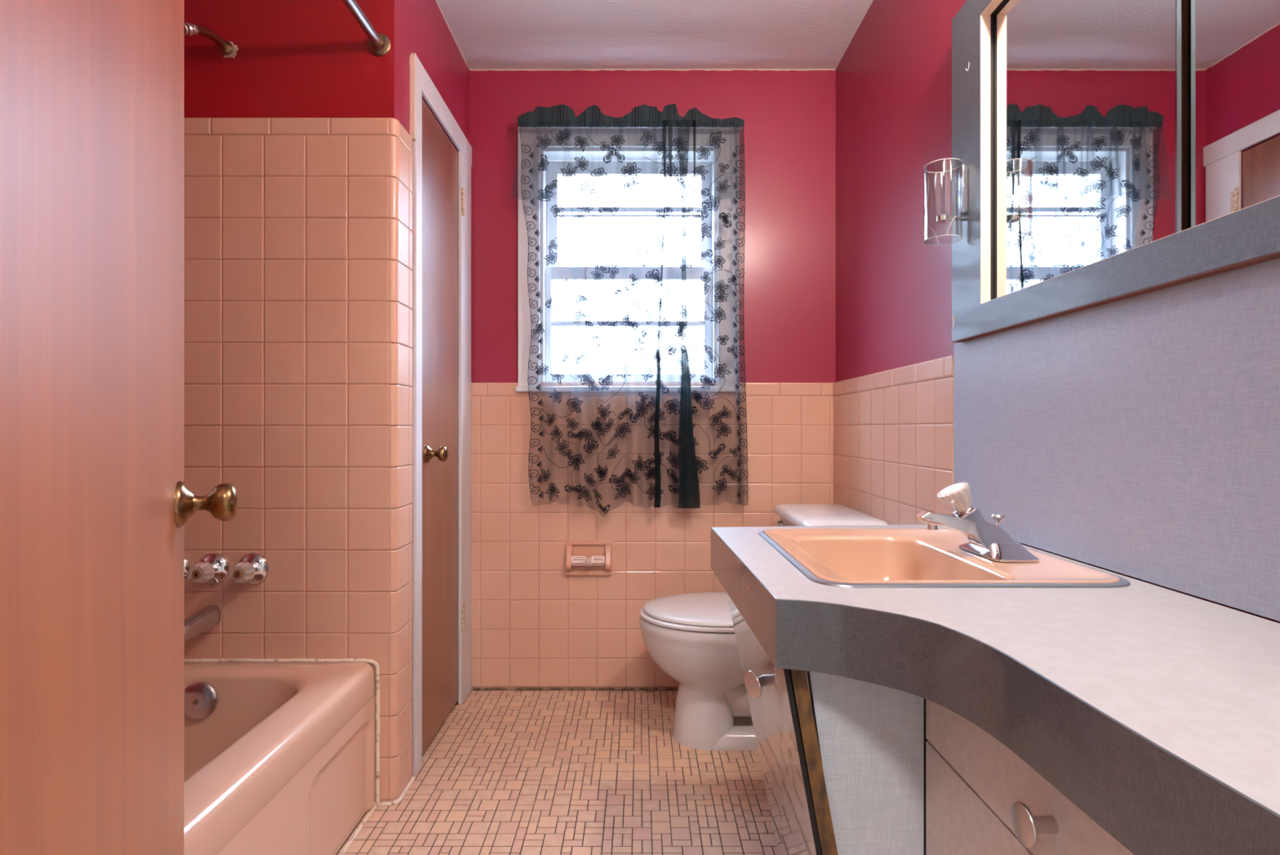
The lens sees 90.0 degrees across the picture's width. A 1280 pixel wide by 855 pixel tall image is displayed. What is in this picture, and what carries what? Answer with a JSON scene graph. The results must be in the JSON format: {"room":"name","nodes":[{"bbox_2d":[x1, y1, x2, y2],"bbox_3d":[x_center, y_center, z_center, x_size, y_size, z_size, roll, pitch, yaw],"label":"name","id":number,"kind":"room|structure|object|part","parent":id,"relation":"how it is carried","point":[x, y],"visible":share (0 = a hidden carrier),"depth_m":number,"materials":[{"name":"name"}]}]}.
{"room":"bathroom","nodes":[
{"label":"bathroom","id":0,"kind":"room"},
{"bbox_2d":[184,0,412,800],"bbox_3d":[-1.098,-0.183,1.731,0.924,2.334,0.121,0,0,0],"label":"wall","id":1,"kind":"structure","parent":0,"point":[298,143],"depth_m":1.67,"materials":[{"name":"tile"}]},
{"bbox_2d":[184,556,190,580],"bbox_3d":[-1.216,0.369,1.638,0.083,0.083,0.066,0,0,0],"label":"tap","id":2,"kind":"object","parent":1,"relation":"attached to","point":[187,566],"visible":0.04,"depth_m":1.67,"materials":[{"name":"silver metal"}]},
{"bbox_2d":[184,604,221,640],"bbox_3d":[-1.117,0.492,1.605,0.044,0.058,0.135,0,0,0],"label":"tub spout","id":3,"kind":"object","parent":1,"relation":"attached to","point":[208,617],"visible":0.87,"depth_m":1.61,"materials":[{"name":"silver metal"}]},
{"bbox_2d":[188,552,229,584],"bbox_3d":[-1.113,0.369,1.639,0.083,0.083,0.066,0,0,0],"label":"tap","id":4,"kind":"object","parent":1,"relation":"attached to","point":[212,568],"visible":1,"depth_m":1.66,"materials":[{"name":"silver metal"}]},
{"bbox_3d":[-1.113,0.369,1.628,0.054,0.052,0.040,0,0,0],"label":"handle","id":5,"kind":"part","parent":4,"relation":"part of","materials":[{"name":"clear plastic"}]},
{"bbox_2d":[184,22,233,55],"bbox_3d":[-1.093,-0.955,1.570,0.048,0.117,0.227,0,0,0],"label":"shower","id":6,"kind":"object","parent":1,"relation":"attached to","point":[225,47],"visible":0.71,"depth_m":1.61,"materials":[{"name":"silver metal"}]},
{"bbox_3d":[-1.089,-0.982,1.616,0.024,0.052,0.135,0,0,0],"label":"arm","id":7,"kind":"part","parent":6,"relation":"part of","materials":[{"name":"silver metal"}]},
{"bbox_2d":[229,552,269,584],"bbox_3d":[-1.010,0.369,1.638,0.083,0.083,0.066,0,0,0],"label":"tap","id":8,"kind":"object","parent":1,"relation":"attached to","point":[252,568],"visible":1,"depth_m":1.66,"materials":[{"name":"silver metal"}]},
{"bbox_3d":[-1.010,0.369,1.628,0.054,0.052,0.040,0,0,0],"label":"handle","id":9,"kind":"part","parent":8,"relation":"part of","materials":[{"name":"clear plastic"}]},
{"bbox_2d":[342,0,391,56],"bbox_3d":[-0.686,-1.006,0.962,0.060,0.060,1.444,0,0,0],"label":"shower rod","id":10,"kind":"object","parent":1,"relation":"attached to","point":[378,44],"visible":1,"depth_m":1.63,"materials":[{"name":"silver metal"}]},
{"bbox_2d":[408,0,468,704],"bbox_3d":[-0.696,-0.183,2.099,0.100,2.334,0.631,0,0,0],"label":"wall","id":11,"kind":"structure","parent":0,"point":[429,37],"depth_m":2.06,"materials":[{"name":"paint"}]},
{"bbox_2d":[374,776,415,805],"bbox_3d":[-0.661,0.981,1.727,0.068,0.011,0.126,0,0,0],"label":"caulk","id":12,"kind":"structure","parent":11,"relation":"attached to","point":[399,799],"depth_m":1.68,"materials":[{"name":"beige plastic"}]},
{"bbox_2d":[409,53,471,774],"bbox_3d":[-0.684,-0.036,2.104,0.103,2.040,0.619,0,0,0],"label":"door frame","id":13,"kind":"structure","parent":11,"relation":"attached to","point":[421,85],"depth_m":1.93,"materials":[{"name":"grey wood"}]},
{"bbox_3d":[-0.639,-0.036,1.837,0.013,2.040,0.050,0,0,0],"label":"casing leg","id":14,"kind":"part","parent":13,"relation":"part of","materials":[{"name":"grey wood"}]},
{"bbox_3d":[-0.684,0.002,2.337,0.103,1.965,0.130,0,0,0],"label":"casing leg","id":15,"kind":"part","parent":13,"relation":"part of","materials":[{"name":"grey wood"}]},
{"bbox_2d":[422,98,465,752],"bbox_3d":[-0.631,-0.005,2.084,0.098,1.942,0.431,0,0,0],"label":"door","id":16,"kind":"structure","parent":11,"relation":"in","point":[439,155],"depth_m":2.06,"materials":[{"name":"brown wood"}]},
{"bbox_3d":[-0.606,0.079,1.938,0.048,0.049,0.049,0,0,0],"label":"knob","id":17,"kind":"part","parent":16,"relation":"part of","materials":[{"name":"gold metal"}]},
{"bbox_2d":[435,0,467,66],"bbox_3d":[-0.645,-1.349,2.045,0.004,0.006,0.690,0,0,0],"label":"caulk","id":18,"kind":"structure","parent":11,"relation":"attached to","point":[435,0],"depth_m":2.17,"materials":[{"name":"beige paint"}]},
{"bbox_2d":[335,688,778,854],"bbox_3d":[-0.375,1.014,1.325,2.350,0.060,2.450,0,0,0],"label":"floor","id":19,"kind":"structure","parent":0,"point":[505,771],"depth_m":1.75,"materials":[{"name":"tile"}]},
{"bbox_2d":[184,657,380,854],"bbox_3d":[-1.068,0.794,0.960,0.780,0.384,1.430,0,0,0],"label":"bathtub","id":20,"kind":"object","parent":19,"relation":"on","point":[280,754],"visible":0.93,"depth_m":1.44,"materials":[{"name":"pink ceramic"}]},
{"bbox_2d":[639,502,888,750],"bbox_3d":[0.359,0.624,2.050,0.722,0.721,0.484,0,0,0],"label":"toilet","id":21,"kind":"object","parent":19,"relation":"on","point":[691,637],"visible":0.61,"depth_m":1.96,"materials":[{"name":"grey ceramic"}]},
{"bbox_3d":[0.237,0.593,2.050,0.474,0.014,0.368,0,0,0],"label":"seat","id":22,"kind":"part","parent":21,"relation":"part of","materials":[{"name":"grey plastic"}]},
{"bbox_3d":[0.240,0.575,2.050,0.459,0.018,0.356,0,0,0],"label":"lid","id":23,"kind":"part","parent":21,"relation":"part of","materials":[{"name":"grey plastic"}]},
{"bbox_3d":[0.252,0.792,2.050,0.508,0.383,0.372,0,0,0],"label":"bowl","id":24,"kind":"part","parent":21,"relation":"part of","materials":[{"name":"grey ceramic"}]},
{"bbox_3d":[0.475,0.332,2.170,0.022,0.027,0.083,0,0,7],"label":"flush lever","id":25,"kind":"part","parent":21,"relation":"part of","materials":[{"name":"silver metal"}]},
{"bbox_3d":[0.601,0.456,2.050,0.222,0.307,0.450,0,0,0],"label":"tank","id":26,"kind":"part","parent":21,"relation":"part of","materials":[{"name":"grey ceramic"}]},
{"bbox_3d":[0.594,0.281,2.050,0.252,0.037,0.484,0,0,0],"label":"tank lid","id":27,"kind":"part","parent":21,"relation":"part of","materials":[{"name":"grey ceramic"}]},
{"bbox_2d":[726,592,1133,854],"bbox_3d":[0.450,0.649,0.830,0.551,0.670,1.170,0,0,0],"label":"vanity cabinet","id":28,"kind":"object","parent":19,"relation":"on","point":[870,768],"visible":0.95,"depth_m":0.87,"materials":[{"name":"grey laminate"}]},
{"bbox_3d":[0.194,0.421,1.054,0.029,0.045,0.046,0,0,-26],"label":"knob","id":29,"kind":"part","parent":28,"relation":"part of","materials":[{"name":"silver metal"}]},
{"bbox_3d":[0.248,0.640,1.124,0.136,0.648,0.548,0,0,0],"label":"door","id":30,"kind":"part","parent":28,"relation":"part of","materials":[{"name":"grey laminate"}]},
{"bbox_3d":[0.305,0.649,0.874,0.157,0.670,0.016,0,0,0],"label":"panel","id":31,"kind":"part","parent":28,"relation":"part of","materials":[{"name":"grey fabric"}]},
{"bbox_3d":[0.395,0.649,0.872,0.018,0.670,0.016,0,0,0],"label":"corner post","id":32,"kind":"part","parent":28,"relation":"part of","materials":[{"name":"black"}]},
{"bbox_3d":[0.394,0.553,0.556,0.018,0.262,0.612,0,0,0],"label":"drawer","id":33,"kind":"part","parent":28,"relation":"part of","materials":[{"name":"laminate"}]},
{"bbox_2d":[711,524,1279,854],"bbox_3d":[0.442,0.267,0.860,0.569,0.090,1.230,0,0,0],"label":"countertop","id":34,"kind":"structure","parent":28,"relation":"on","point":[1154,710],"depth_m":0.63,"materials":[{"name":"laminate"}]},
{"bbox_2d":[758,528,1130,586],"bbox_3d":[0.477,0.283,1.137,0.461,0.134,0.496,0,0,0],"label":"sink","id":35,"kind":"object","parent":34,"relation":"in","point":[834,557],"visible":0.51,"depth_m":1.20,"materials":[{"name":"orange ceramic"}]},
{"bbox_2d":[916,481,1039,561],"bbox_3d":[0.573,0.157,1.112,0.175,0.124,0.140,0,0,0],"label":"tap","id":36,"kind":"object","parent":35,"relation":"on","point":[987,540],"visible":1,"depth_m":1.09,"materials":[{"name":"silver metal"}]},
{"bbox_3d":[0.546,0.121,1.112,0.055,0.053,0.057,0,0,0],"label":"knob","id":37,"kind":"part","parent":36,"relation":"part of","materials":[{"name":"clear plastic"}]},
{"bbox_3d":[0.623,0.173,1.112,0.023,0.046,0.023,0,0,0],"label":"lift rod","id":38,"kind":"part","parent":36,"relation":"part of","materials":[{"name":"silver metal"}]},
{"bbox_3d":[0.620,0.208,1.112,0.076,0.022,0.140,0,0,0],"label":"plate","id":39,"kind":"part","parent":36,"relation":"part of","materials":[{"name":"silver metal"}]},
{"bbox_3d":[0.394,0.366,0.556,0.018,0.104,0.612,0,0,0],"label":"drawer","id":40,"kind":"part","parent":28,"relation":"part of","materials":[{"name":"laminate"}]},
{"bbox_3d":[0.370,0.369,0.596,0.030,0.038,0.038,0,0,0],"label":"knob","id":41,"kind":"part","parent":28,"relation":"part of","materials":[{"name":"silver metal"}]},
{"bbox_2d":[468,69,835,688],"bbox_3d":[0.046,-0.183,2.468,1.584,2.334,0.133,0,0,0],"label":"wall","id":42,"kind":"structure","parent":0,"point":[534,624],"depth_m":2.40,"materials":[{"name":"paint"}]},
{"bbox_2d":[472,687,677,690],"bbox_3d":[0.034,0.981,2.400,1.321,0.013,0.012,0,0,0],"label":"caulk","id":43,"kind":"structure","parent":42,"relation":"attached to","point":[473,688],"depth_m":2.40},
{"bbox_2d":[565,540,612,574],"bbox_3d":[-0.191,0.489,2.382,0.174,0.126,0.043,0,0,0],"label":"paper holder","id":44,"kind":"object","parent":42,"relation":"attached to","point":[588,548],"visible":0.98,"depth_m":2.39,"materials":[{"name":"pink ceramic"}]},
{"bbox_2d":[571,555,604,566],"bbox_3d":[-0.192,0.494,2.361,0.124,0.034,0.057,0,0,0],"label":"roller","id":45,"kind":"object","parent":44,"relation":"attached to","point":[588,562],"visible":1,"depth_m":2.36,"materials":[{"name":"beige plastic"}]},
{"bbox_2d":[515,127,741,391],"bbox_3d":[-0.043,-0.633,2.459,0.842,1.001,0.148,0,0,0],"label":"window","id":46,"kind":"structure","parent":42,"relation":"in","point":[633,149],"depth_m":2.40,"materials":[{"name":"white paint"}]},
{"bbox_3d":[-0.043,-0.143,2.425,0.842,0.020,0.080,0,0,0],"label":"sill","id":47,"kind":"part","parent":46,"relation":"part of","materials":[{"name":"white paint"}]},
{"bbox_3d":[-0.043,-0.809,2.496,0.641,0.446,0.030,0,0,0],"label":"sash","id":48,"kind":"part","parent":46,"relation":"part of","materials":[{"name":"white paint"}]},
{"bbox_3d":[-0.043,-0.387,2.460,0.641,0.456,0.030,0,0,0],"label":"sash","id":49,"kind":"part","parent":46,"relation":"part of","materials":[{"name":"white paint"}]},
{"bbox_2d":[519,126,742,131],"bbox_3d":[-0.035,-1.114,2.385,0.826,0.012,0.028,0,0,0],"label":"curtain rod","id":50,"kind":"object","parent":46,"relation":"attached to","point":[520,127],"visible":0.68,"depth_m":2.37,"materials":[{"name":"grey metal"}]},
{"bbox_3d":[-0.035,-1.114,2.375,0.822,0.008,0.008,0,0,0],"label":"rod","id":51,"kind":"part","parent":50,"relation":"part of","materials":[{"name":"grey metal"}]},
{"bbox_2d":[517,103,748,513],"bbox_3d":[-0.035,-0.423,2.337,0.868,1.497,0.065,0,0,-1],"label":"lace curtain","id":52,"kind":"object","parent":50,"relation":"hanging from","point":[562,115],"visible":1,"depth_m":2.34,"materials":[{"name":"black fabric"}]},
{"bbox_2d":[469,69,835,71],"bbox_3d":[0.046,-1.348,2.414,1.380,0.008,0.006,0,0,0],"label":"caulk","id":53,"kind":"structure","parent":42,"relation":"attached to","point":[469,69],"depth_m":2.41,"materials":[{"name":"beige paint"}]},
{"bbox_3d":[0.046,0.408,2.408,1.363,1.152,0.013,0,0,0],"label":"tile panel","id":54,"kind":"part","parent":42,"relation":"part of","materials":[{"name":"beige tile"}]},
{"bbox_2d":[436,0,873,69],"bbox_3d":[-0.350,-1.380,1.325,2.500,0.060,2.450,0,0,0],"label":"ceiling","id":55,"kind":"structure","parent":0,"point":[489,34],"depth_m":2.19,"materials":[{"name":"white paint"}]},
{"bbox_2d":[833,0,1279,622],"bbox_3d":[0.791,-0.183,1.258,0.133,2.334,2.315,0,0,0],"label":"wall","id":56,"kind":"structure","parent":0,"point":[893,387],"depth_m":1.85,"materials":[{"name":"paint"}]},
{"bbox_3d":[0.731,0.408,1.944,0.013,1.152,0.921,0,0,0],"label":"tile panel","id":57,"kind":"part","parent":56,"relation":"part of","materials":[{"name":"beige tile"}]},
{"bbox_2d":[923,158,968,245],"bbox_3d":[0.663,-0.487,1.390,0.087,0.163,0.077,0,0,0],"label":"glass shade","id":58,"kind":"object","parent":56,"relation":"attached to","point":[962,171],"visible":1,"depth_m":1.38,"materials":[{"name":"grey"}]},
{"bbox_3d":[0.675,-0.453,1.390,0.061,0.012,0.026,0,0,0],"label":"arm","id":59,"kind":"part","parent":58,"relation":"part of","materials":[{"name":"silver metal"}]},
{"bbox_3d":[0.700,-0.514,1.388,0.012,0.104,0.024,0,0,0],"label":"plate","id":60,"kind":"part","parent":58,"relation":"part of","materials":[{"name":"silver metal"}]},
{"bbox_2d":[951,0,1279,342],"bbox_3d":[0.729,-0.557,0.847,0.049,0.730,1.204,0,0,0],"label":"upper cabinet","id":61,"kind":"object","parent":56,"relation":"attached to","point":[1113,150],"visible":0.98,"depth_m":1.01,"materials":[{"name":"grey laminate"}]},
{"bbox_3d":[0.722,-0.889,0.786,0.032,0.066,1.083,0,0,0],"label":"rail","id":62,"kind":"part","parent":61,"relation":"part of","materials":[{"name":"grey laminate"}]},
{"bbox_2d":[993,0,1181,298],"bbox_3d":[0.735,-0.556,1.100,0.006,0.598,0.455,0,0,0],"label":"mirror","id":63,"kind":"object","parent":61,"relation":"on","point":[1087,93],"depth_m":1.06,"materials":[{"name":"grey mirror"}]},
{"bbox_3d":[0.722,-0.225,0.786,0.032,0.061,1.083,0,0,0],"label":"rail","id":64,"kind":"part","parent":61,"relation":"part of","materials":[{"name":"grey laminate"}]},
{"bbox_2d":[1181,0,1279,231],"bbox_3d":[0.747,-0.556,0.602,0.005,0.598,0.664,0,0,0],"label":"mirror","id":65,"kind":"object","parent":61,"relation":"attached to","point":[1230,49],"depth_m":0.81,"materials":[{"name":"white mirror"}]},
{"bbox_2d":[953,257,1279,621],"bbox_3d":[0.732,0.014,0.865,0.010,0.413,1.239,0,0,0],"label":"backsplash panel","id":66,"kind":"object","parent":56,"relation":"attached to","point":[1138,436],"visible":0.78,"depth_m":0.92,"materials":[{"name":"grey laminate"}]},
{"bbox_3d":[-0.361,-0.183,0.177,2.198,2.334,0.115,0,0,0],"label":"wall","id":67,"kind":"structure","parent":0,"visible":0},
{"bbox_2d":[0,0,238,854],"bbox_3d":[-0.464,-0.032,0.612,0.104,2.008,0.700,0,0,-29],"label":"door","id":68,"kind":"structure","parent":67,"relation":"in","point":[96,503],"depth_m":0.47,"materials":[{"name":"orange wood"}]},
{"bbox_3d":[-0.581,0.102,0.876,0.052,0.053,0.053,0,0,-29],"label":"knob","id":69,"kind":"part","parent":68,"relation":"part of","materials":[{"name":"gold metal"}]}
]}

